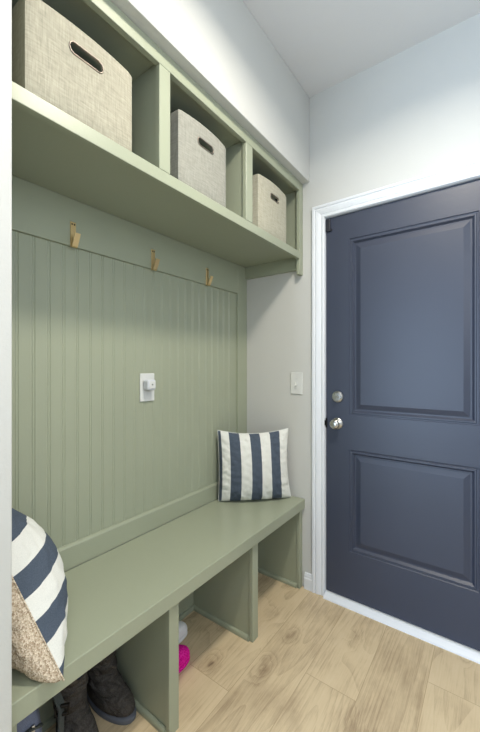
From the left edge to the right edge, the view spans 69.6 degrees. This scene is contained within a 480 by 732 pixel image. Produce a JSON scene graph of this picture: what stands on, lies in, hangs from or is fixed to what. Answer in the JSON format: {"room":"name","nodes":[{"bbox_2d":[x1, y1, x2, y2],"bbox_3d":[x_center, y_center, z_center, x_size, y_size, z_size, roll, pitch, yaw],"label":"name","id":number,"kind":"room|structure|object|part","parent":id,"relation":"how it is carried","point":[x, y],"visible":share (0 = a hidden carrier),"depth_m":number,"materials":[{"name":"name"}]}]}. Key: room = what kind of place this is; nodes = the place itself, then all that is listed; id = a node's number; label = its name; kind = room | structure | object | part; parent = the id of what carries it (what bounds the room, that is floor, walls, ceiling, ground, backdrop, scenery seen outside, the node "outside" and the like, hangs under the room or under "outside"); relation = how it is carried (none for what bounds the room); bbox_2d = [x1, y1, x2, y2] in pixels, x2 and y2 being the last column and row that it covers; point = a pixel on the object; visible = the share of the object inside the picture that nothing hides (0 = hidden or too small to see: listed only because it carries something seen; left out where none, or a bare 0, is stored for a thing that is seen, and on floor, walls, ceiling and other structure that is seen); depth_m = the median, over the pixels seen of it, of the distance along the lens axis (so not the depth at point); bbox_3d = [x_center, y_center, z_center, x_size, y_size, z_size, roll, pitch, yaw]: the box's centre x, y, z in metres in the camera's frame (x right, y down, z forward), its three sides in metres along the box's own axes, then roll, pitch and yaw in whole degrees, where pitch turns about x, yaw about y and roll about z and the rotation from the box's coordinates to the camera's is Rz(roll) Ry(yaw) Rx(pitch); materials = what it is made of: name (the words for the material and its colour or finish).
{"room":"mudroom","nodes":[
{"label":"mudroom","id":0,"kind":"room"},
{"bbox_2d":[0,0,11,731],"bbox_3d":[-1.178,-0.130,1.160,1.652,2.760,0.125,0,0,36],"label":"wall","id":1,"kind":"structure","parent":0,"point":[5,5],"depth_m":0.71,"materials":[{"name":"grey paint"}]},
{"bbox_2d":[65,499,215,571],"bbox_3d":[-0.455,-0.130,1.633,0.098,2.760,1.494,0,0,36],"label":"wall","id":2,"kind":"structure","parent":0,"point":[215,499],"depth_m":1.52,"materials":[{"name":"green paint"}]},
{"bbox_2d":[12,175,246,571],"bbox_3d":[-0.406,0.063,1.598,0.022,1.373,1.492,0,0,36],"label":"beadboard panel","id":3,"kind":"object","parent":2,"relation":"attached to","point":[98,467],"visible":0.92,"depth_m":1.42,"materials":[{"name":"green paint"}]},
{"bbox_2d":[70,221,80,247],"bbox_3d":[-0.608,-0.489,1.274,0.037,0.096,0.021,0,0,36],"label":"coat hook","id":4,"kind":"object","parent":3,"relation":"attached to","point":[74,237],"visible":1,"depth_m":1.27,"materials":[{"name":"gold metal"}]},
{"bbox_3d":[-0.621,-0.490,1.284,0.004,0.094,0.021,0,0,36],"label":"mounting plate","id":5,"kind":"part","parent":4,"relation":"part of","materials":[{"name":"gold metal"}]},
{"bbox_3d":[-0.435,-0.536,1.559,0.022,0.176,1.396,0,0,36],"label":"rail","id":6,"kind":"part","parent":3,"relation":"part of","materials":[{"name":"green paint"}]},
{"bbox_3d":[-0.435,0.705,1.559,0.022,0.090,1.396,0,0,36],"label":"rail","id":7,"kind":"part","parent":3,"relation":"part of","materials":[{"name":"green paint"}]},
{"bbox_2d":[140,373,153,401],"bbox_3d":[-0.422,0.095,1.571,0.008,0.127,0.080,0,0,36],"label":"wall outlet","id":8,"kind":"object","parent":3,"relation":"attached to","point":[145,395],"visible":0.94,"depth_m":1.56,"materials":[{"name":"white plastic"}]},
{"bbox_2d":[145,391,150,398],"bbox_3d":[-0.419,0.128,1.569,0.001,0.035,0.032,0,0,36],"label":"receptacle","id":9,"kind":"object","parent":8,"relation":"attached to","point":[147,393],"depth_m":1.57,"materials":[{"name":"white plastic"}]},
{"bbox_2d":[143,379,155,389],"bbox_3d":[-0.406,0.083,1.552,0.042,0.047,0.046,0,0,36],"label":"plug","id":10,"kind":"object","parent":8,"relation":"attached to","point":[150,384],"visible":1,"depth_m":1.54,"materials":[{"name":"white plastic"}]},
{"bbox_2d":[151,249,159,270],"bbox_3d":[-0.386,-0.489,1.576,0.037,0.096,0.021,0,0,36],"label":"coat hook","id":11,"kind":"object","parent":3,"relation":"attached to","point":[154,263],"visible":1,"depth_m":1.58,"materials":[{"name":"gold metal"}]},
{"bbox_3d":[-0.399,-0.490,1.586,0.004,0.094,0.021,0,0,36],"label":"mounting plate","id":12,"kind":"part","parent":11,"relation":"part of","materials":[{"name":"gold metal"}]},
{"bbox_2d":[206,268,212,285],"bbox_3d":[-0.166,-0.489,1.876,0.037,0.096,0.021,0,0,36],"label":"coat hook","id":13,"kind":"object","parent":3,"relation":"attached to","point":[208,281],"visible":1,"depth_m":1.88,"materials":[{"name":"gold metal"}]},
{"bbox_3d":[-0.179,-0.490,1.886,0.004,0.094,0.021,0,0,36],"label":"mounting plate","id":14,"kind":"part","parent":13,"relation":"part of","materials":[{"name":"gold metal"}]},
{"bbox_2d":[12,0,302,279],"bbox_3d":[-0.249,-0.776,1.482,0.412,0.518,1.492,0,0,36],"label":"upper cabinet","id":15,"kind":"object","parent":2,"relation":"attached to","point":[52,150],"visible":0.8,"depth_m":1.19,"materials":[{"name":"green paint"}]},
{"bbox_2d":[12,0,131,151],"bbox_3d":[-0.553,-0.780,1.049,0.331,0.276,0.312,0,0,36],"label":"fabric bin","id":16,"kind":"object","parent":15,"relation":"on","point":[44,62],"visible":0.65,"depth_m":0.91,"materials":[{"name":"beige fabric"}]},
{"bbox_3d":[-0.101,-0.623,1.353,0.020,0.040,1.436,0,0,36],"label":"rail","id":17,"kind":"part","parent":15,"relation":"part of","materials":[{"name":"green paint"}]},
{"bbox_3d":[-0.101,-1.010,1.353,0.020,0.050,1.436,0,0,36],"label":"rail","id":18,"kind":"part","parent":15,"relation":"part of","materials":[{"name":"green paint"}]},
{"bbox_2d":[170,109,225,207],"bbox_3d":[-0.263,-0.791,1.450,0.325,0.298,0.282,0,0,36],"label":"fabric bin","id":19,"kind":"object","parent":15,"relation":"on","point":[191,163],"visible":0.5,"depth_m":1.32,"materials":[{"name":"grey fabric"}]},
{"bbox_2d":[252,174,285,242],"bbox_3d":[0.046,-0.788,1.863,0.333,0.292,0.287,0,0,36],"label":"fabric bin","id":20,"kind":"object","parent":15,"relation":"on","point":[268,214],"visible":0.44,"depth_m":1.72,"materials":[{"name":"beige fabric"}]},
{"bbox_3d":[0.188,-0.776,2.060,0.388,0.518,0.043,0,0,36],"label":"panel","id":21,"kind":"part","parent":15,"relation":"part of","materials":[{"name":"green paint"}]},
{"bbox_2d":[110,0,308,183],"bbox_3d":[-0.233,-1.273,1.470,0.451,0.474,1.492,0,0,36],"label":"wall","id":22,"kind":"structure","parent":0,"point":[220,45],"depth_m":1.40,"materials":[{"name":"grey paint"}]},
{"bbox_2d":[45,572,479,731],"bbox_3d":[-0.682,1.290,0.444,3.500,0.080,3.920,0,0,36],"label":"floor","id":23,"kind":"structure","parent":0,"point":[314,663],"depth_m":1.39,"materials":[{"name":"brown wood"}]},
{"bbox_2d":[17,692,69,731],"bbox_3d":[-0.644,1.061,0.972,0.297,0.375,0.146,0,0,24],"label":"backpack","id":24,"kind":"object","parent":23,"relation":"on","point":[32,722],"visible":0.16,"depth_m":0.95,"materials":[{"name":"blue fabric"}]},
{"bbox_2d":[52,672,98,731],"bbox_3d":[-0.539,1.123,1.135,0.245,0.254,0.113,0,0,38],"label":"boot","id":25,"kind":"object","parent":23,"relation":"on","point":[81,718],"visible":0.48,"depth_m":1.12,"materials":[{"name":"black fabric"}]},
{"bbox_2d":[87,649,135,724],"bbox_3d":[-0.479,1.134,1.278,0.245,0.230,0.112,0,0,29],"label":"boot","id":26,"kind":"object","parent":23,"relation":"on","point":[109,695],"visible":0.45,"depth_m":1.24,"materials":[{"name":"black fabric"}]},
{"bbox_2d":[12,496,304,731],"bbox_3d":[-0.235,1.000,1.472,0.402,0.500,1.492,0,0,36],"label":"storage bench","id":27,"kind":"object","parent":23,"relation":"on","point":[132,598],"visible":0.76,"depth_m":1.28,"materials":[{"name":"green paint"}]},
{"bbox_3d":[-0.669,1.026,0.885,0.373,0.447,0.033,0,0,36],"label":"panel","id":28,"kind":"part","parent":27,"relation":"part of","materials":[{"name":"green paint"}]},
{"bbox_2d":[12,508,67,682],"bbox_3d":[-0.595,0.563,0.948,0.447,0.372,0.214,0,0,36],"label":"throw pillow","id":29,"kind":"object","parent":27,"relation":"on","point":[39,581],"visible":0.83,"depth_m":0.87,"materials":[{"name":"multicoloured fabric"}]},
{"bbox_3d":[-0.530,1.239,1.090,0.354,0.021,0.467,0,0,36],"label":"moulding","id":30,"kind":"part","parent":27,"relation":"part of","materials":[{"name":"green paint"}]},
{"bbox_3d":[-0.392,1.026,1.587,0.012,0.447,1.492,0,0,36],"label":"panel","id":31,"kind":"part","parent":27,"relation":"part of","materials":[{"name":"green paint"}]},
{"bbox_3d":[-0.234,1.239,1.493,0.354,0.021,0.461,0,0,36],"label":"moulding","id":32,"kind":"part","parent":27,"relation":"part of","materials":[{"name":"green paint"}]},
{"bbox_2d":[218,428,290,500],"bbox_3d":[0.086,0.552,1.938,0.418,0.393,0.151,0,0,-10],"label":"throw pillow","id":33,"kind":"object","parent":27,"relation":"on","point":[252,466],"visible":1,"depth_m":1.89,"materials":[{"name":"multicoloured fabric"}]},
{"bbox_3d":[0.052,1.239,1.883,0.354,0.021,0.433,0,0,36],"label":"moulding","id":34,"kind":"part","parent":27,"relation":"part of","materials":[{"name":"green paint"}]},
{"bbox_3d":[0.195,1.026,2.061,0.373,0.447,0.033,0,0,36],"label":"panel","id":35,"kind":"part","parent":27,"relation":"part of","materials":[{"name":"green paint"}]},
{"bbox_2d":[179,621,187,642],"bbox_3d":[-0.314,1.212,1.565,0.076,0.075,0.177,0,0,42],"label":"sneaker","id":36,"kind":"object","parent":23,"relation":"on","point":[183,631],"visible":0.14,"depth_m":1.58,"materials":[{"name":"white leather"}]},
{"bbox_2d":[179,644,189,672],"bbox_3d":[-0.277,1.208,1.427,0.076,0.083,0.167,0,0,38],"label":"slipper","id":37,"kind":"object","parent":23,"relation":"on","point":[184,652],"visible":0.19,"depth_m":1.44,"materials":[{"name":"pink fabric"}]},
{"bbox_2d":[323,590,479,663],"bbox_3d":[0.803,1.238,1.652,0.818,0.024,0.085,0,0,36],"label":"threshold","id":38,"kind":"object","parent":23,"relation":"on","point":[445,643],"visible":0.77,"depth_m":1.63,"materials":[{"name":"white paint"}]},
{"bbox_2d":[243,0,479,97],"bbox_3d":[-0.682,-1.550,0.444,3.500,0.080,3.920,0,0,36],"label":"ceiling","id":39,"kind":"structure","parent":0,"point":[324,44],"depth_m":1.54,"materials":[{"name":"paint"}]},
{"bbox_2d":[247,13,479,585],"bbox_3d":[0.878,-0.130,1.655,2.220,2.760,0.120,0,0,36],"label":"wall","id":40,"kind":"structure","parent":0,"point":[415,112],"depth_m":1.81,"materials":[{"name":"grey paint"}]},
{"bbox_2d":[291,372,302,393],"bbox_3d":[0.320,0.097,1.977,0.076,0.125,0.021,0,0,36],"label":"light switch","id":41,"kind":"object","parent":40,"relation":"attached to","point":[296,377],"visible":1,"depth_m":1.98,"materials":[{"name":"white plastic"}]},
{"bbox_2d":[304,572,311,591],"bbox_3d":[0.384,1.206,1.934,0.048,0.088,0.015,0,0,36],"label":"baseboard","id":42,"kind":"structure","parent":40,"relation":"attached to","point":[307,576],"depth_m":1.93,"materials":[{"name":"white paint"}]},
{"bbox_2d":[312,158,479,595],"bbox_3d":[0.824,0.184,1.680,0.961,2.131,0.134,0,0,36],"label":"door frame","id":43,"kind":"structure","parent":40,"relation":"attached to","point":[468,171],"depth_m":1.88,"materials":[{"name":"white paint"}]},
{"bbox_2d":[325,179,479,650],"bbox_3d":[0.794,0.207,1.648,0.823,2.029,0.100,0,0,36],"label":"door","id":44,"kind":"structure","parent":40,"relation":"in","point":[402,422],"depth_m":1.66,"materials":[{"name":"blue paint"}]},
{"bbox_2d":[326,219,331,231],"bbox_3d":[0.483,-0.766,1.874,0.033,0.067,0.014,0,0,36],"label":"sensor","id":45,"kind":"object","parent":44,"relation":"attached to","point":[328,229],"visible":1,"depth_m":1.87,"materials":[{"name":"black plastic"}]},
{"bbox_3d":[0.507,0.305,1.831,0.062,0.062,0.056,0,0,36],"label":"knob","id":46,"kind":"part","parent":44,"relation":"part of","materials":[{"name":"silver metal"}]}
]}

